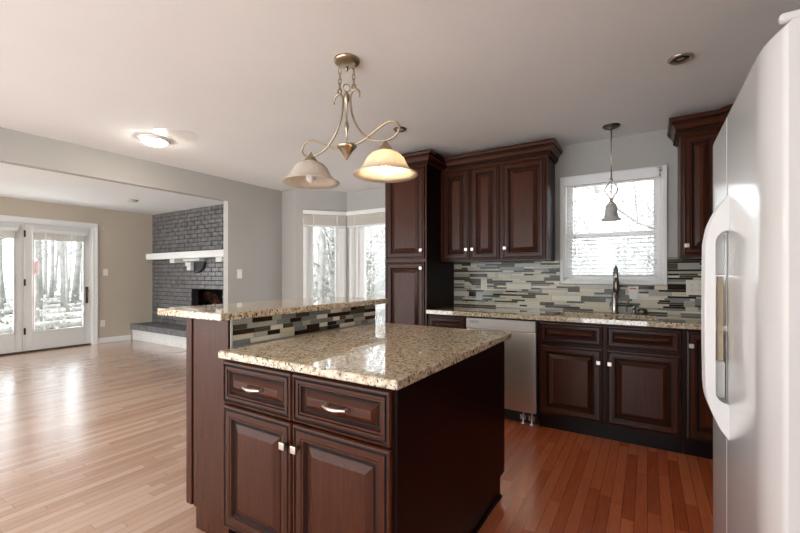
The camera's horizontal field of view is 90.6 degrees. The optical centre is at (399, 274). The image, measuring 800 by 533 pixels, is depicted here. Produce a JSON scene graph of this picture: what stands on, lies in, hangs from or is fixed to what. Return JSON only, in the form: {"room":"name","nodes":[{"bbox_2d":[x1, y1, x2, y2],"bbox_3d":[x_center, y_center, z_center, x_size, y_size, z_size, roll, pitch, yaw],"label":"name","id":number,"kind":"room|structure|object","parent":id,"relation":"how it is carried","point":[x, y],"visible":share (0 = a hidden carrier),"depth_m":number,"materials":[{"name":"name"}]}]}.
{"room":"kitchen","nodes":[
{"label":"kitchen","id":0,"kind":"room"},
{"bbox_2d":[0,197,152,343],"bbox_3d":[-6.777,0.020,5.119,0.120,2.440,6.700,0,0,32],"label":"wall","id":1,"kind":"structure","parent":0,"point":[125,240],"depth_m":7.39,"materials":[{"name":"beige paint"}]},
{"bbox_2d":[0,226,18,238],"bbox_3d":[-6.198,-0.657,5.931,0.058,0.175,0.708,0,0,32],"label":"door blind","id":2,"kind":"object","parent":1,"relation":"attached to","point":[10,230],"visible":1,"depth_m":6.12,"materials":[{"name":"beige fabric"}]},
{"bbox_2d":[0,221,21,353],"bbox_3d":[-6.243,0.197,5.948,0.057,2.039,0.844,0,0,32],"label":"door","id":3,"kind":"structure","parent":1,"relation":"in","point":[9,342],"depth_m":6.24,"materials":[{"name":"paint"}]},
{"bbox_2d":[22,223,24,350],"bbox_3d":[-6.029,0.196,6.330,0.065,2.041,0.028,0,0,32],"label":"trim","id":4,"kind":"structure","parent":1,"relation":"attached to","point":[23,224],"depth_m":6.31,"materials":[{"name":"paint"}]},
{"bbox_2d":[0,343,90,355],"bbox_3d":[-6.015,1.229,6.338,0.140,0.022,1.755,0,0,32],"label":"trim","id":5,"kind":"structure","parent":1,"relation":"attached to","point":[87,343],"depth_m":6.49,"materials":[{"name":"gold metal"}]},
{"bbox_2d":[0,215,97,344],"bbox_3d":[-6.003,0.160,6.330,0.150,2.160,1.945,0,0,32],"label":"trim","id":6,"kind":"structure","parent":1,"relation":"attached to","point":[3,218],"depth_m":7.06,"materials":[{"name":"white paint"}]},
{"bbox_2d":[24,224,89,350],"bbox_3d":[-5.746,0.197,6.677,0.128,2.039,0.888,0,0,32],"label":"door","id":7,"kind":"structure","parent":1,"relation":"in","point":[51,338],"depth_m":6.58,"materials":[{"name":"paint"}]},
{"bbox_2d":[32,229,87,242],"bbox_3d":[-5.726,-0.657,6.686,0.058,0.175,0.736,0,0,32],"label":"door blind","id":8,"kind":"object","parent":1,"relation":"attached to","point":[50,235],"visible":1,"depth_m":6.65,"materials":[{"name":"beige fabric"}]},
{"bbox_2d":[100,320,104,326],"bbox_3d":[-5.402,0.880,7.196,0.009,0.120,0.075,0,0,32],"label":"wall outlet","id":9,"kind":"object","parent":1,"relation":"attached to","point":[102,322],"visible":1,"depth_m":7.19,"materials":[{"name":"white plastic"}]},
{"bbox_2d":[103,269,107,275],"bbox_3d":[-5.376,-0.050,7.233,0.016,0.120,0.075,0,0,32],"label":"light switch","id":10,"kind":"object","parent":1,"relation":"attached to","point":[105,271],"visible":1,"depth_m":7.23,"materials":[{"name":"white plastic"}]},
{"bbox_2d":[98,335,130,343],"bbox_3d":[-6.821,1.190,4.911,0.026,0.100,6.300,0,0,32],"label":"baseboard","id":11,"kind":"structure","parent":1,"relation":"attached to","point":[123,337],"depth_m":7.34,"materials":[{"name":"white paint"}]},
{"bbox_2d":[0,127,281,303],"bbox_3d":[-3.420,0.020,3.010,0.090,2.440,6.680,0,0,32],"label":"wall","id":12,"kind":"structure","parent":0,"point":[252,213],"depth_m":4.94,"materials":[{"name":"grey paint"}]},
{"bbox_2d":[237,269,241,277],"bbox_3d":[-2.058,-0.015,5.089,0.016,0.117,0.072,0,0,32],"label":"light switch","id":13,"kind":"object","parent":12,"relation":"attached to","point":[239,271],"visible":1,"depth_m":5.08,"materials":[{"name":"white plastic"}]},
{"bbox_2d":[152,204,223,325],"bbox_3d":[-3.286,0.020,6.950,3.860,2.440,0.134,0,0,32],"label":"wall","id":14,"kind":"structure","parent":0,"point":[197,229],"depth_m":7.34,"materials":[{"name":"grey brick"}]},
{"bbox_2d":[146,249,223,262],"bbox_3d":[-3.266,-0.310,6.709,3.550,0.190,0.258,0,0,32],"label":"mantel shelf","id":15,"kind":"object","parent":14,"relation":"attached to","point":[174,257],"visible":0.61,"depth_m":6.86,"materials":[{"name":"white paint"}]},
{"bbox_2d":[183,258,204,269],"bbox_3d":[-3.671,-0.187,7.051,0.500,0.204,0.108,0,0,32],"label":"bracket","id":16,"kind":"object","parent":14,"relation":"attached to","point":[190,265],"visible":0.84,"depth_m":7.03,"materials":[{"name":"white paint"}]},
{"bbox_2d":[194,262,206,272],"bbox_3d":[-3.533,-0.130,7.000,0.310,0.200,0.048,0,0,32],"label":"flue cover","id":17,"kind":"object","parent":14,"relation":"attached to","point":[199,267],"visible":1,"depth_m":6.99,"materials":[{"name":"black metal"}]},
{"bbox_2d":[198,289,222,304],"bbox_3d":[-3.647,0.618,7.571,2.130,0.825,0.525,0,0,32],"label":"firebox","id":18,"kind":"object","parent":14,"relation":"attached to","point":[219,293],"visible":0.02,"depth_m":7.80,"materials":[{"name":"black metal"}]},
{"bbox_2d":[198,291,219,304],"bbox_3d":[-3.817,0.497,7.857,0.704,0.366,0.099,0,0,32],"label":"arch","id":19,"kind":"object","parent":18,"relation":"in","point":[204,296],"visible":0.77,"depth_m":7.80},
{"bbox_2d":[282,189,295,299],"bbox_3d":[-1.531,0.020,5.673,0.290,2.440,0.160,0,0,32],"label":"wall","id":20,"kind":"structure","parent":0,"point":[289,196],"depth_m":5.60,"materials":[{"name":"grey paint"}]},
{"bbox_2d":[296,189,346,298],"bbox_3d":[-1.132,0.020,5.707,0.717,2.440,0.140,0,0,-18],"label":"wall","id":21,"kind":"structure","parent":0,"point":[305,199],"depth_m":5.58,"materials":[{"name":"grey paint"}]},
{"bbox_2d":[303,215,345,297],"bbox_3d":[-1.084,-0.003,5.696,0.650,1.715,0.190,0,0,-18],"label":"window","id":22,"kind":"structure","parent":21,"relation":"in","point":[308,232],"depth_m":5.65,"materials":[{"name":"white paint"}]},
{"bbox_2d":[303,210,346,227],"bbox_3d":[-1.060,-0.791,5.606,0.610,0.228,0.055,0,0,-18],"label":"window blind","id":23,"kind":"object","parent":22,"relation":"attached to","point":[312,218],"visible":1,"depth_m":5.59,"materials":[{"name":"beige fabric"}]},
{"bbox_2d":[0,339,712,532],"bbox_3d":[-2.503,1.300,2.920,9.700,0.120,7.500,0,0,32],"label":"floor","id":24,"kind":"structure","parent":0,"point":[93,437],"depth_m":2.55,"materials":[{"name":"brown wood"}]},
{"bbox_2d":[130,322,185,348],"bbox_3d":[-3.422,1.087,6.719,3.844,0.305,0.399,0,0,32],"label":"raised hearth","id":25,"kind":"object","parent":24,"relation":"on","point":[172,335],"visible":0.44,"depth_m":7.09,"materials":[{"name":"white paint"}]},
{"bbox_2d":[186,305,374,532],"bbox_3d":[-0.617,0.723,2.382,0.339,1.034,1.164,0,0,32],"label":"wall","id":26,"kind":"structure","parent":24,"relation":"on","point":[204,338],"depth_m":1.92,"materials":[{"name":"brown wood"}]},
{"bbox_2d":[157,296,387,320],"bbox_3d":[-0.665,0.188,2.450,0.535,0.035,1.330,0,0,32],"label":"countertop","id":27,"kind":"structure","parent":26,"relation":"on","point":[244,310],"depth_m":2.12,"materials":[{"name":"stone"}]},
{"bbox_2d":[223,341,503,532],"bbox_3d":[-0.105,0.803,2.011,0.927,0.873,1.220,0,0,32],"label":"kitchen island","id":28,"kind":"object","parent":24,"relation":"on","point":[303,453],"visible":0.94,"depth_m":1.55,"materials":[{"name":"brown wood"}]},
{"bbox_2d":[218,322,510,389],"bbox_3d":[-0.077,0.348,2.014,0.934,0.033,1.235,0,0,32],"label":"island countertop","id":29,"kind":"structure","parent":28,"relation":"on","point":[392,356],"depth_m":1.70,"materials":[{"name":"stone"}]},
{"bbox_2d":[385,165,453,325],"bbox_3d":[0.204,0.095,4.100,0.470,2.290,0.666,0,0,32],"label":"pantry cabinet","id":30,"kind":"object","parent":24,"relation":"on","point":[417,281],"visible":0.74,"depth_m":3.85,"materials":[{"name":"brown wood"}]},
{"bbox_2d":[401,149,446,171],"bbox_3d":[0.196,-1.096,4.087,0.614,0.122,0.684,0,0,32],"label":"crown molding","id":31,"kind":"structure","parent":30,"relation":"on","point":[428,157],"depth_m":3.76,"materials":[{"name":"brown wood"}]},
{"bbox_2d":[428,314,468,328],"bbox_3d":[0.574,0.803,3.876,0.391,0.874,0.634,0,0,32],"label":"base cabinet","id":32,"kind":"object","parent":24,"relation":"on","point":[435,320],"visible":0.23,"depth_m":3.63,"materials":[{"name":"brown wood"}]},
{"bbox_2d":[426,305,700,329],"bbox_3d":[1.607,0.345,3.237,2.822,0.038,0.627,0,0,32],"label":"countertop","id":33,"kind":"structure","parent":32,"relation":"on","point":[649,320],"depth_m":3.24,"materials":[{"name":"stone"}]},
{"bbox_2d":[611,265,629,313],"bbox_3d":[1.809,0.121,3.313,0.176,0.410,0.140,0,0,-27],"label":"kitchen faucet","id":34,"kind":"object","parent":33,"relation":"on","point":[616,287],"visible":1,"depth_m":3.34,"materials":[{"name":"silver metal"}]},
{"bbox_2d":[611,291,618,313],"bbox_3d":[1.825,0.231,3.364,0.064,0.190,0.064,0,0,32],"label":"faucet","id":35,"kind":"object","parent":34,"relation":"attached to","point":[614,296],"depth_m":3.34,"materials":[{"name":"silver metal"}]},
{"bbox_2d":[625,306,636,313],"bbox_3d":[1.927,0.291,3.294,0.089,0.070,0.044,0,0,-12],"label":"soap dispenser","id":36,"kind":"object","parent":33,"relation":"on","point":[633,307],"visible":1,"depth_m":3.29,"materials":[{"name":"silver metal"}]},
{"bbox_2d":[637,308,647,314],"bbox_3d":[2.005,0.301,3.275,0.072,0.050,0.071,0,0,32],"label":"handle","id":37,"kind":"object","parent":33,"relation":"on","point":[641,311],"visible":1,"depth_m":3.25,"materials":[{"name":"grey metal"}]},
{"bbox_2d":[466,316,537,426],"bbox_3d":[0.998,0.807,3.604,0.606,0.865,0.610,0,0,32],"label":"dishwasher","id":38,"kind":"object","parent":24,"relation":"on","point":[521,350],"visible":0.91,"depth_m":3.27,"materials":[{"name":"silver metal"}]},
{"bbox_2d":[538,320,682,453],"bbox_3d":[1.672,0.803,3.190,0.959,0.874,0.634,0,0,32],"label":"base cabinet","id":39,"kind":"object","parent":24,"relation":"on","point":[622,383],"visible":0.98,"depth_m":2.92,"materials":[{"name":"brown wood"}]},
{"bbox_2d":[683,329,712,459],"bbox_3d":[2.440,0.803,2.710,0.849,0.874,0.634,0,0,32],"label":"base cabinet","id":40,"kind":"object","parent":24,"relation":"on","point":[697,414],"visible":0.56,"depth_m":2.66,"materials":[{"name":"brown wood"}]},
{"bbox_2d":[701,9,799,532],"bbox_3d":[1.344,0.344,1.029,0.872,1.793,0.920,0,0,32],"label":"refrigerator","id":41,"kind":"object","parent":24,"relation":"on","point":[750,275],"visible":1,"depth_m":0.94,"materials":[{"name":"white metal"}]},
{"bbox_2d":[347,187,384,296],"bbox_3d":[-0.308,0.020,5.546,1.000,2.440,0.140,0,0,32],"label":"wall","id":42,"kind":"structure","parent":0,"point":[374,198],"depth_m":5.60,"materials":[{"name":"grey paint"}]},
{"bbox_2d":[349,227,365,297],"bbox_3d":[-0.321,-0.003,5.525,0.930,1.715,0.190,0,0,32],"label":"window","id":43,"kind":"structure","parent":42,"relation":"in","point":[357,235],"depth_m":5.68,"materials":[{"name":"white paint"}]},
{"bbox_2d":[347,208,384,227],"bbox_3d":[-0.374,-0.791,5.449,0.890,0.228,0.055,0,0,32],"label":"window blind","id":44,"kind":"object","parent":42,"relation":"attached to","point":[369,217],"visible":0.55,"depth_m":5.48,"materials":[{"name":"beige fabric"}]},
{"bbox_2d":[0,0,799,214],"bbox_3d":[-2.503,-1.250,2.920,9.700,0.100,7.500,0,0,32],"label":"ceiling","id":45,"kind":"structure","parent":0,"point":[255,81],"depth_m":2.35,"materials":[{"name":"paint"}]},
{"bbox_2d":[125,199,137,202],"bbox_3d":[-4.294,-1.185,6.338,0.180,0.030,0.179,0,0,32],"label":"smoke detector","id":46,"kind":"object","parent":45,"relation":"attached to","point":[127,200],"visible":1,"depth_m":6.29,"materials":[{"name":"grey plastic"}]},
{"bbox_2d":[137,134,170,146],"bbox_3d":[-2.167,-1.173,3.495,0.250,0.054,0.250,0,0,32],"label":"ceiling light","id":47,"kind":"object","parent":45,"relation":"attached to","point":[149,139],"visible":1,"depth_m":3.44,"materials":[{"name":"white glass"}]},
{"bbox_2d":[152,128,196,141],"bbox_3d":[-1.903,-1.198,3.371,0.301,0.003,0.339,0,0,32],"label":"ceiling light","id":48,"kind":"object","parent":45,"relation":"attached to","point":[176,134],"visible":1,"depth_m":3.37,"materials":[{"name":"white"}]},
{"bbox_2d":[281,53,417,188],"bbox_3d":[-0.303,-0.860,2.215,0.876,0.680,0.340,0,0,32],"label":"pendant chandelier","id":49,"kind":"object","parent":45,"relation":"hanging from","point":[383,165],"visible":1,"depth_m":2.19,"materials":[{"name":"gold metal"}]},
{"bbox_2d":[393,127,406,131],"bbox_3d":[0.000,-1.194,3.255,0.110,0.012,0.109,0,0,32],"label":"recessed light","id":50,"kind":"object","parent":45,"relation":"in","point":[403,129],"visible":0.71,"depth_m":3.25,"materials":[{"name":"grey metal"}]},
{"bbox_2d":[601,123,620,220],"bbox_3d":[1.698,-0.820,3.184,0.142,0.760,0.142,0,0,32],"label":"pendant light","id":51,"kind":"object","parent":45,"relation":"hanging from","point":[611,211],"visible":1,"depth_m":3.17,"materials":[{"name":"grey metal"}]},
{"bbox_2d":[667,52,693,64],"bbox_3d":[1.552,-1.194,2.191,0.120,0.012,0.119,0,0,32],"label":"recessed light","id":52,"kind":"object","parent":45,"relation":"in","point":[684,57],"visible":1,"depth_m":2.18,"materials":[{"name":"silver metal"}]},
{"bbox_2d":[446,129,696,315],"bbox_3d":[1.665,0.020,3.665,3.420,2.440,0.140,0,0,32],"label":"wall","id":53,"kind":"structure","parent":0,"point":[653,148],"depth_m":3.40,"materials":[{"name":"grey paint"}]},
{"bbox_2d":[441,163,509,262],"bbox_3d":[0.744,-0.591,3.937,0.616,0.918,0.370,0,0,32],"label":"upper cabinet","id":54,"kind":"object","parent":53,"relation":"attached to","point":[470,197],"visible":0.97,"depth_m":3.81,"materials":[{"name":"brown wood"}]},
{"bbox_2d":[444,138,562,170],"bbox_3d":[0.972,-1.096,3.776,1.028,0.122,0.388,0,0,32],"label":"crown molding","id":55,"kind":"structure","parent":54,"relation":"attached to","point":[551,148],"depth_m":3.60,"materials":[{"name":"brown wood"}]},
{"bbox_2d":[501,156,554,261],"bbox_3d":[1.181,-0.591,3.664,0.410,0.918,0.370,0,0,32],"label":"upper cabinet","id":56,"kind":"object","parent":53,"relation":"attached to","point":[527,185],"visible":1,"depth_m":3.53,"materials":[{"name":"brown wood"}]},
{"bbox_2d":[454,257,701,315],"bbox_3d":[1.775,0.090,3.506,2.821,0.471,0.012,0,0,32],"label":"tile backsplash","id":57,"kind":"structure","parent":53,"relation":"attached to","point":[530,284],"depth_m":3.71,"materials":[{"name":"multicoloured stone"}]},
{"bbox_2d":[481,279,486,289],"bbox_3d":[0.860,0.095,4.063,0.066,0.115,0.016,0,0,32],"label":"light switch","id":58,"kind":"object","parent":57,"relation":"attached to","point":[483,281],"visible":1,"depth_m":4.06,"materials":[{"name":"beige plastic"}]},
{"bbox_2d":[628,286,637,298],"bbox_3d":[1.981,0.151,3.365,0.078,0.107,0.010,0,0,32],"label":"paper tag","id":59,"kind":"object","parent":57,"relation":"attached to","point":[632,291],"visible":1,"depth_m":3.37,"materials":[{"name":"white paper"}]},
{"bbox_2d":[686,280,700,294],"bbox_3d":[2.345,0.100,3.139,0.125,0.120,0.009,0,0,32],"label":"wall outlet","id":60,"kind":"object","parent":57,"relation":"attached to","point":[693,287],"visible":0.8,"depth_m":3.15,"materials":[{"name":"beige plastic"}]},
{"bbox_2d":[690,283,694,291],"bbox_3d":[2.323,0.100,3.150,0.033,0.076,0.003,0,0,32],"label":"socket","id":61,"kind":"object","parent":60,"relation":"attached to","point":[692,285],"depth_m":3.15,"materials":[{"name":"beige plastic"}]},
{"bbox_2d":[564,167,658,276],"bbox_3d":[1.830,-0.432,3.459,0.727,0.905,0.097,0,0,32],"label":"window blind","id":62,"kind":"object","parent":53,"relation":"attached to","point":[653,172],"visible":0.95,"depth_m":3.43,"materials":[{"name":"grey plastic"}]},
{"bbox_2d":[560,165,666,284],"bbox_3d":[1.875,-0.410,3.520,0.824,0.984,0.162,0,0,32],"label":"window","id":63,"kind":"structure","parent":53,"relation":"attached to","point":[661,181],"depth_m":3.45,"materials":[{"name":"white paint"}]},
{"bbox_2d":[678,129,720,258],"bbox_3d":[2.256,-0.591,2.993,0.240,0.918,0.370,0,0,32],"label":"upper cabinet","id":64,"kind":"object","parent":53,"relation":"attached to","point":[695,151],"visible":0.83,"depth_m":2.89,"materials":[{"name":"brown wood"}]},
{"bbox_3d":[2.550,-0.591,2.668,0.618,0.918,0.608,0,0,32],"label":"upper cabinet","id":65,"kind":"object","parent":53,"relation":"attached to","visible":0},
{"bbox_2d":[667,103,733,146],"bbox_3d":[2.280,-1.096,2.664,0.356,0.122,1.144,0,0,-23],"label":"crown molding","id":66,"kind":"structure","parent":65,"relation":"attached to","point":[712,120],"depth_m":2.85,"materials":[{"name":"brown wood"}]},
{"label":"outside","id":67,"kind":"structure","parent":0,"visible":0},
{"bbox_2d":[0,279,384,327],"bbox_3d":[-9.861,0.902,33.283,88.000,1.531,78.000,0,0,32],"label":"ground","id":68,"kind":"structure","parent":67,"point":[6,283],"depth_m":29.29,"materials":[{"name":"white snow"}]},
{"bbox_2d":[0,236,4,316],"bbox_3d":[-13.789,-3.996,13.775,3.837,11.100,3.420,0,0,32],"label":"bare tree","id":69,"kind":"object","parent":68,"relation":"on","point":[1,256],"visible":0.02,"depth_m":13.93,"materials":[{"name":"grey plant"}]},
{"bbox_2d":[0,309,12,315],"bbox_3d":[-14.244,1.371,13.559,0.398,0.360,2.114,0,0,36],"label":"fallen log","id":70,"kind":"object","parent":68,"relation":"on","point":[6,310],"visible":0.41,"depth_m":13.96,"materials":[{"name":"grey plant"}]},
{"bbox_2d":[0,320,59,333],"bbox_3d":[-10.122,1.436,10.048,0.399,0.360,2.366,0,0,36],"label":"fallen log","id":71,"kind":"object","parent":68,"relation":"on","point":[6,329],"visible":0.4,"depth_m":10.56,"materials":[{"name":"grey plant"}]},
{"bbox_2d":[4,301,59,306],"bbox_3d":[-16.383,1.332,16.241,0.400,0.360,3.812,0,0,34],"label":"fallen log","id":72,"kind":"object","parent":68,"relation":"on","point":[47,302],"visible":0.24,"depth_m":17.52,"materials":[{"name":"grey plant"}]},
{"bbox_2d":[6,295,59,299],"bbox_3d":[-19.681,1.272,20.520,0.399,0.360,3.379,0,0,35],"label":"fallen log","id":73,"kind":"object","parent":68,"relation":"on","point":[58,296],"visible":0.02,"depth_m":21.29,"materials":[{"name":"grey plant"}]},
{"bbox_2d":[37,238,42,308],"bbox_3d":[-13.768,-5.300,14.677,4.217,13.698,2.505,0,0,43],"label":"bare tree","id":74,"kind":"object","parent":68,"relation":"on","point":[39,242],"visible":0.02,"depth_m":15.01,"materials":[{"name":"grey plant"}]},
{"bbox_2d":[0,281,82,331],"bbox_3d":[-14.898,0.847,18.969,23.181,1.606,12.066,0,0,39],"label":"brushwood","id":75,"kind":"object","parent":68,"relation":"on","point":[5,289],"visible":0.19,"depth_m":11.27,"materials":[{"name":"white plant"}]},
{"bbox_2d":[0,318,82,330],"bbox_3d":[-9.902,1.433,10.845,0.400,0.360,3.893,0,0,34],"label":"fallen log","id":76,"kind":"object","parent":68,"relation":"on","point":[73,322],"visible":0.28,"depth_m":11.36,"materials":[{"name":"grey plant"}]},
{"bbox_2d":[4,303,82,308],"bbox_3d":[-14.110,1.353,16.597,0.399,0.360,3.621,0,0,35],"label":"fallen log","id":77,"kind":"object","parent":68,"relation":"on","point":[71,304],"visible":0.02,"depth_m":16.29,"materials":[{"name":"grey plant"}]},
{"bbox_2d":[42,234,55,295],"bbox_3d":[-19.818,-3.628,21.962,2.457,10.162,3.035,0,0,14],"label":"bare tree","id":78,"kind":"object","parent":68,"relation":"on","point":[45,251],"visible":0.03,"depth_m":21.77,"materials":[{"name":"grey plant"}]},
{"bbox_2d":[34,232,66,321],"bbox_3d":[-11.256,-3.660,12.255,3.247,10.498,4.011,0,0,13],"label":"bare tree","id":79,"kind":"object","parent":68,"relation":"on","point":[36,252],"visible":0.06,"depth_m":12.50,"materials":[{"name":"grey plant"}]},
{"bbox_2d":[42,241,58,290],"bbox_3d":[-26.780,-3.603,30.217,3.102,9.772,2.801,0,0,32],"label":"bare tree","id":80,"kind":"object","parent":68,"relation":"on","point":[57,252],"visible":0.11,"depth_m":30.45,"materials":[{"name":"grey plant"}]},
{"bbox_2d":[49,241,54,297],"bbox_3d":[-16.591,-5.612,20.172,4.296,14.189,2.421,0,0,-1],"label":"bare tree","id":81,"kind":"object","parent":68,"relation":"on","point":[52,249],"visible":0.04,"depth_m":19.99,"materials":[{"name":"grey plant"}]},
{"bbox_2d":[47,242,73,290],"bbox_3d":[-26.187,-5.064,30.903,2.712,12.673,2.509,0,0,32],"label":"bare tree","id":82,"kind":"object","parent":68,"relation":"on","point":[70,257],"visible":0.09,"depth_m":30.96,"materials":[{"name":"grey plant"}]},
{"bbox_2d":[39,306,82,313],"bbox_3d":[-12.585,1.378,15.126,0.399,0.360,2.602,0,0,36],"label":"fallen log","id":83,"kind":"object","parent":68,"relation":"on","point":[77,309],"visible":0.14,"depth_m":14.82,"materials":[{"name":"grey plant"}]},
{"bbox_2d":[40,312,82,321],"bbox_3d":[-10.920,1.405,13.540,0.399,0.360,2.270,0,0,36],"label":"fallen log","id":84,"kind":"object","parent":68,"relation":"on","point":[75,314],"visible":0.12,"depth_m":13.05,"materials":[{"name":"grey plant"}]},
{"bbox_2d":[63,239,69,311],"bbox_3d":[-12.654,-3.840,14.499,2.700,10.812,2.580,0,0,-4],"label":"bare tree","id":85,"kind":"object","parent":68,"relation":"on","point":[65,244],"visible":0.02,"depth_m":14.69,"materials":[{"name":"grey plant"}]},
{"bbox_2d":[56,235,82,307],"bbox_3d":[-13.622,-3.709,15.933,2.053,10.540,3.252,0,0,-35],"label":"bare tree","id":86,"kind":"object","parent":68,"relation":"on","point":[60,247],"visible":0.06,"depth_m":15.40,"materials":[{"name":"grey plant"}]},
{"bbox_2d":[71,235,81,302],"bbox_3d":[-13.140,-6.626,17.867,5.080,16.331,3.399,0,0,32],"label":"bare tree","id":87,"kind":"object","parent":68,"relation":"on","point":[77,266],"visible":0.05,"depth_m":17.08,"materials":[{"name":"grey plant"}]},
{"bbox_2d":[81,247,82,291],"bbox_3d":[-22.493,-6.596,27.648,5.680,15.858,2.764,0,0,8],"label":"bare tree","id":88,"kind":"object","parent":68,"relation":"on","point":[82,247],"visible":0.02,"depth_m":27.97,"materials":[{"name":"grey plant"}]},
{"bbox_2d":[314,227,324,296],"bbox_3d":[-1.610,-2.609,9.307,1.522,8.505,2.211,0,0,22],"label":"bare tree","id":89,"kind":"object","parent":68,"relation":"on","point":[320,265],"visible":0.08,"depth_m":9.31,"materials":[{"name":"grey plant"}]},
{"bbox_2d":[315,228,333,295],"bbox_3d":[-2.475,-2.285,13.111,1.696,7.820,3.172,0,0,-4],"label":"bare tree","id":90,"kind":"object","parent":68,"relation":"on","point":[331,237],"visible":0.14,"depth_m":12.95,"materials":[{"name":"grey plant"}]},
{"bbox_2d":[314,225,578,322],"bbox_3d":[-1.468,-1.390,17.855,11.821,6.082,22.508,0,0,-3],"label":"brushwood","id":91,"kind":"object","parent":68,"relation":"on","point":[377,283],"visible":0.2,"depth_m":10.71,"materials":[{"name":"white plant"}]},
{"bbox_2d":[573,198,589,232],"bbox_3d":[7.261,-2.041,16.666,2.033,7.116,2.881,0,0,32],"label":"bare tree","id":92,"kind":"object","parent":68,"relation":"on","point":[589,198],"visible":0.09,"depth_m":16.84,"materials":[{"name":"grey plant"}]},
{"bbox_2d":[590,185,614,273],"bbox_3d":[3.322,-2.975,6.463,1.954,9.270,3.542,0,0,39],"label":"bare tree","id":93,"kind":"object","parent":68,"relation":"on","point":[599,189],"visible":0.03,"depth_m":6.60,"materials":[{"name":"grey plant"}]},
{"bbox_2d":[573,180,652,273],"bbox_3d":[6.105,-1.253,13.621,13.819,5.766,14.557,0,0,35],"label":"brushwood","id":94,"kind":"object","parent":68,"relation":"on","point":[641,197],"visible":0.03,"depth_m":10.11,"materials":[{"name":"white plant"}]},
{"bbox_2d":[586,182,652,228],"bbox_3d":[5.402,-3.714,8.113,3.516,10.669,2.591,0,0,-15],"label":"bare tree","id":95,"kind":"object","parent":68,"relation":"on","point":[619,210],"visible":0.03,"depth_m":8.76,"materials":[{"name":"grey plant"}]},
{"bbox_3d":[-7.032,1.420,7.165,2.480,0.320,4.100,0,0,32],"label":"patio slab","id":96,"kind":"object","parent":68,"relation":"on","visible":0},
{"bbox_2d":[34,258,39,330],"bbox_3d":[-6.363,0.482,6.895,0.150,1.555,0.150,0,0,32],"label":"bird feeder","id":97,"kind":"object","parent":96,"relation":"on","point":[36,262],"visible":0.6,"depth_m":6.89,"materials":[{"name":"pink plastic"}]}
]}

